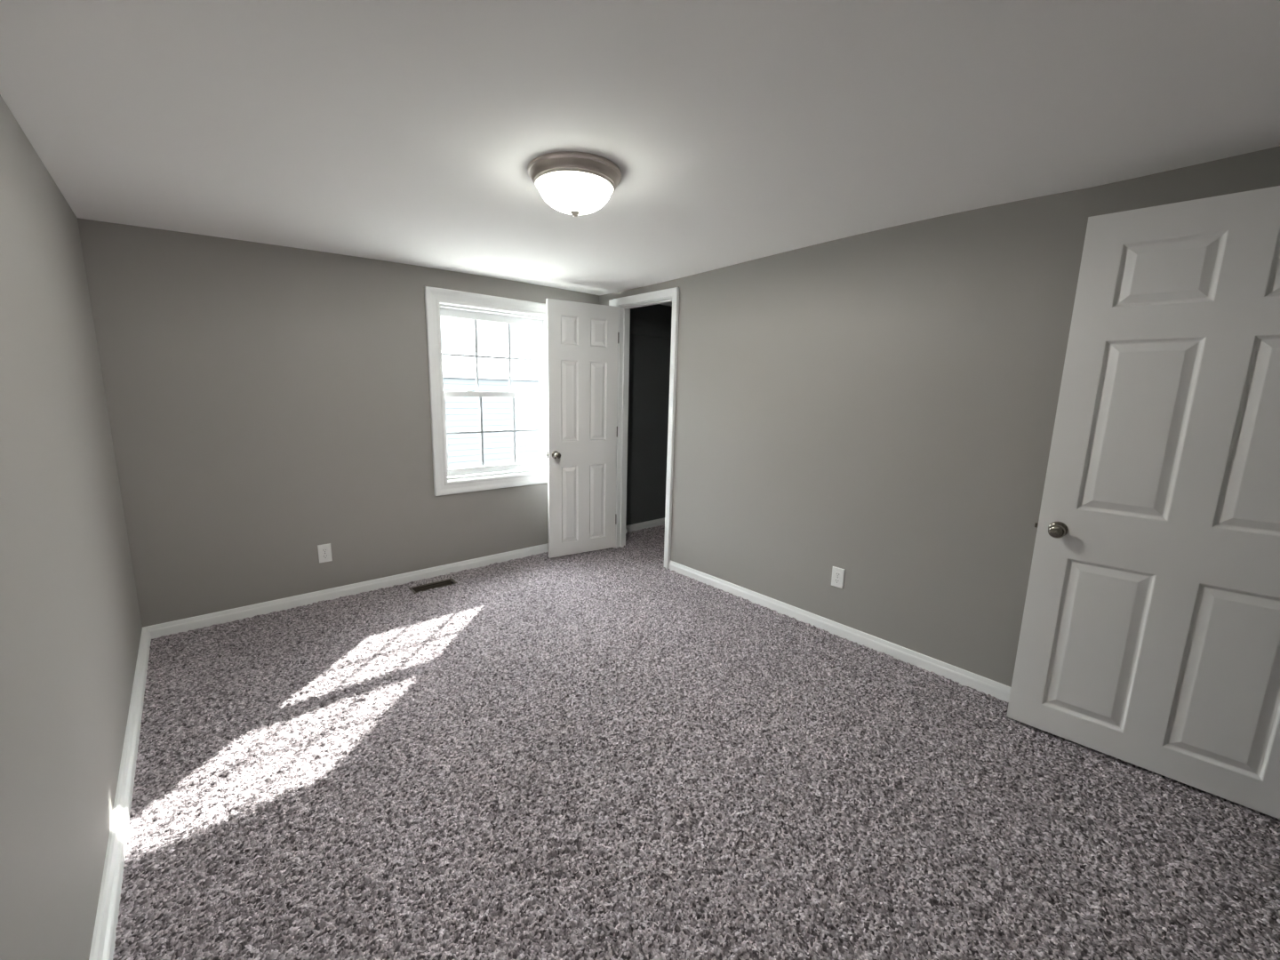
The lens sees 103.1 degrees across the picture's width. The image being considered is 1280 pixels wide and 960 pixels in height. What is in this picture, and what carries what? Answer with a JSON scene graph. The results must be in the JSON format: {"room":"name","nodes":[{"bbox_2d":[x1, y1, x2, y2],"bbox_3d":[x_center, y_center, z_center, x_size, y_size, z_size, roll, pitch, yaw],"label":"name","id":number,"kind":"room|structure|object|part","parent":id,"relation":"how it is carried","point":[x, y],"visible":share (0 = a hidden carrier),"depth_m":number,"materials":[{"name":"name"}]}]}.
{"room":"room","nodes":[
{"label":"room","id":0,"kind":"room"},
{"bbox_2d":[0,95,142,959],"bbox_3d":[-1.308,0.133,0.918,0.214,2.720,4.245,-7,13,-41],"label":"wall","id":1,"kind":"structure","parent":0,"point":[71,627],"depth_m":1.30,"materials":[{"name":"grey paint"}]},
{"bbox_2d":[88,627,151,959],"bbox_3d":[-1.312,1.125,1.246,0.027,0.092,4.045,-8,13,-41],"label":"baseboard","id":2,"kind":"structure","parent":1,"relation":"attached to","point":[103,943],"depth_m":1.53,"materials":[{"name":"white paint"}]},
{"bbox_2d":[77,217,599,627],"bbox_3d":[-1.619,-0.315,3.547,3.271,2.770,0.170,-7,13,-41],"label":"wall","id":3,"kind":"structure","parent":0,"point":[268,404],"depth_m":2.96,"materials":[{"name":"grey paint"}]},
{"bbox_2d":[317,543,332,563],"bbox_3d":[-2.006,0.467,3.233,0.073,0.117,0.008,-7,13,-41],"label":"wall outlet","id":4,"kind":"object","parent":3,"relation":"attached to","point":[324,550],"visible":1,"depth_m":3.23,"materials":[{"name":"white plastic"}]},
{"bbox_2d":[143,543,548,639],"bbox_3d":[-1.525,0.685,3.705,3.021,0.092,0.013,-7,13,-41],"label":"baseboard","id":5,"kind":"structure","parent":3,"relation":"attached to","point":[184,625],"depth_m":3.27,"materials":[{"name":"white paint"}]},
{"bbox_2d":[424,286,547,495],"bbox_3d":[-1.111,-0.658,3.941,1.084,1.432,0.221,-7,13,-41],"label":"window","id":6,"kind":"structure","parent":3,"relation":"in","point":[439,302],"depth_m":3.80,"materials":[{"name":"white paint"}]},
{"bbox_3d":[-1.132,-0.952,3.921,0.860,0.616,0.032,-7,13,-41],"label":"sash","id":7,"kind":"part","parent":6,"relation":"part of","materials":[{"name":"white plastic"}]},
{"bbox_3d":[-1.113,-0.376,3.987,0.860,0.624,0.032,-7,13,-41],"label":"sash","id":8,"kind":"part","parent":6,"relation":"part of","materials":[{"name":"white plastic"}]},
{"bbox_2d":[0,0,1279,295],"bbox_3d":[-0.142,-1.264,1.823,3.061,0.393,4.085,-7,13,-41],"label":"ceiling","id":9,"kind":"structure","parent":0,"point":[405,132],"depth_m":1.47,"materials":[{"name":"white paint"}]},
{"bbox_2d":[527,151,621,216],"bbox_3d":[-0.247,-1.086,1.930,0.352,0.159,0.352,-7,13,-41],"label":"ceiling light","id":10,"kind":"object","parent":9,"relation":"attached to","point":[572,176],"visible":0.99,"depth_m":1.90,"materials":[{"name":"white glass"}]},
{"bbox_2d":[625,304,671,525],"bbox_3d":[0.622,-0.401,4.327,1.129,2.770,1.955,-7,13,-41],"label":"wall","id":11,"kind":"structure","parent":0,"point":[649,372],"depth_m":4.96,"materials":[{"name":"paint"}]},
{"bbox_2d":[625,517,664,533],"bbox_3d":[0.005,0.474,5.096,0.924,0.092,0.013,-7,13,-41],"label":"baseboard","id":12,"kind":"structure","parent":11,"relation":"attached to","point":[655,523],"depth_m":5.13,"materials":[{"name":"white paint"}]},
{"bbox_2d":[629,325,671,338],"bbox_3d":[0.124,-1.401,4.829,0.724,0.070,0.018,-7,13,-41],"label":"cleat","id":13,"kind":"object","parent":11,"relation":"attached to","point":[633,330],"visible":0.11,"depth_m":4.79,"materials":[{"name":"paint"}]},
{"bbox_2d":[660,302,671,306],"bbox_3d":[0.605,-1.590,4.095,0.964,0.110,1.720,-7,13,-41],"label":"ceiling","id":14,"kind":"structure","parent":0,"point":[668,303],"depth_m":4.84,"materials":[{"name":"white paint"}]},
{"bbox_2d":[112,524,1279,959],"bbox_3d":[0.176,0.950,2.575,4.090,0.016,4.132,-7,13,-41],"label":"floor","id":15,"kind":"structure","parent":0,"point":[611,753],"depth_m":1.73,"materials":[{"name":"grey carpet"}]},
{"bbox_2d":[408,578,457,593],"bbox_3d":[-1.443,0.782,3.559,0.298,0.094,0.118,-7,13,-41],"label":"floor vent","id":16,"kind":"object","parent":15,"relation":"in","point":[450,581],"visible":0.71,"depth_m":3.58,"materials":[{"name":"brown metal"}]},
{"bbox_2d":[599,145,1279,687],"bbox_3d":[1.069,-0.179,2.987,0.105,2.720,4.245,-7,13,-41],"label":"wall","id":17,"kind":"structure","parent":0,"point":[879,406],"depth_m":2.62,"materials":[{"name":"grey paint"}]},
{"bbox_2d":[545,298,619,558],"bbox_3d":[-0.464,-0.386,4.148,0.633,2.026,0.165,-5,12,-32],"label":"door","id":18,"kind":"structure","parent":17,"relation":"in","point":[582,339],"depth_m":4.12,"materials":[{"name":"white paint"}]},
{"bbox_3d":[-0.651,-0.193,3.995,0.054,0.054,0.051,-5,12,-32],"label":"knob","id":19,"kind":"part","parent":18,"relation":"part of","materials":[{"name":"silver metal"}]},
{"bbox_2d":[616,296,671,548],"bbox_3d":[0.055,-0.370,4.123,0.107,2.075,0.648,-7,13,-41],"label":"trim","id":20,"kind":"structure","parent":17,"relation":"attached to","point":[625,309],"depth_m":4.31,"materials":[{"name":"white paint"}]},
{"bbox_2d":[608,287,679,568],"bbox_3d":[-0.014,-0.390,4.100,0.025,2.119,0.795,-7,13,-41],"label":"trim","id":21,"kind":"structure","parent":17,"relation":"attached to","point":[674,292],"depth_m":3.84,"materials":[{"name":"white paint"}]},
{"bbox_2d":[831,566,845,589],"bbox_3d":[1.141,0.563,2.930,0.008,0.117,0.073,-7,13,-41],"label":"wall outlet","id":22,"kind":"object","parent":17,"relation":"attached to","point":[837,578],"visible":1,"depth_m":2.93,"materials":[{"name":"white plastic"}]},
{"bbox_2d":[834,577,839,583],"bbox_3d":[1.138,0.582,2.932,0.003,0.028,0.034,-7,13,-41],"label":"receptacle","id":23,"kind":"object","parent":22,"relation":"attached to","point":[836,580],"depth_m":2.93,"materials":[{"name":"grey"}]},
{"bbox_2d":[834,571,840,576],"bbox_3d":[1.139,0.544,2.925,0.003,0.028,0.034,-7,13,-41],"label":"receptacle","id":24,"kind":"object","parent":22,"relation":"attached to","point":[836,573],"depth_m":2.92,"materials":[{"name":"grey plastic"}]},
{"bbox_2d":[668,560,1010,702],"bbox_3d":[1.250,0.900,2.851,0.013,0.092,3.091,-7,13,-41],"label":"baseboard","id":25,"kind":"structure","parent":17,"relation":"attached to","point":[1002,692],"depth_m":2.85,"materials":[{"name":"white paint"}]},
{"bbox_3d":[1.243,0.258,0.538,3.521,2.720,0.120,-7,13,-41],"label":"wall","id":26,"kind":"structure","parent":0,"visible":0},
{"bbox_2d":[1006,185,1279,819],"bbox_3d":[1.925,0.088,1.774,0.833,2.028,0.165,11,14,43],"label":"door","id":27,"kind":"structure","parent":26,"relation":"in","point":[1149,639],"depth_m":1.80,"materials":[{"name":"white paint"}]},
{"bbox_3d":[1.637,0.201,1.994,0.054,0.054,0.051,11,14,43],"label":"knob","id":28,"kind":"part","parent":27,"relation":"part of","materials":[{"name":"silver metal"}]},
{"label":"outside","id":29,"kind":"structure","parent":0,"visible":0},
{"bbox_3d":[-17.516,-2.894,26.874,38.000,0.200,55.945,-7,13,-41],"label":"ground","id":30,"kind":"structure","parent":29,"visible":0},
{"bbox_2d":[441,350,540,468],"bbox_3d":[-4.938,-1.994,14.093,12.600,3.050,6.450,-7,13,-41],"label":"window glass","id":31,"kind":"object","parent":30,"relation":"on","point":[459,372],"visible":0.15,"depth_m":11.50,"materials":[{"name":"clear glass"}]}
]}

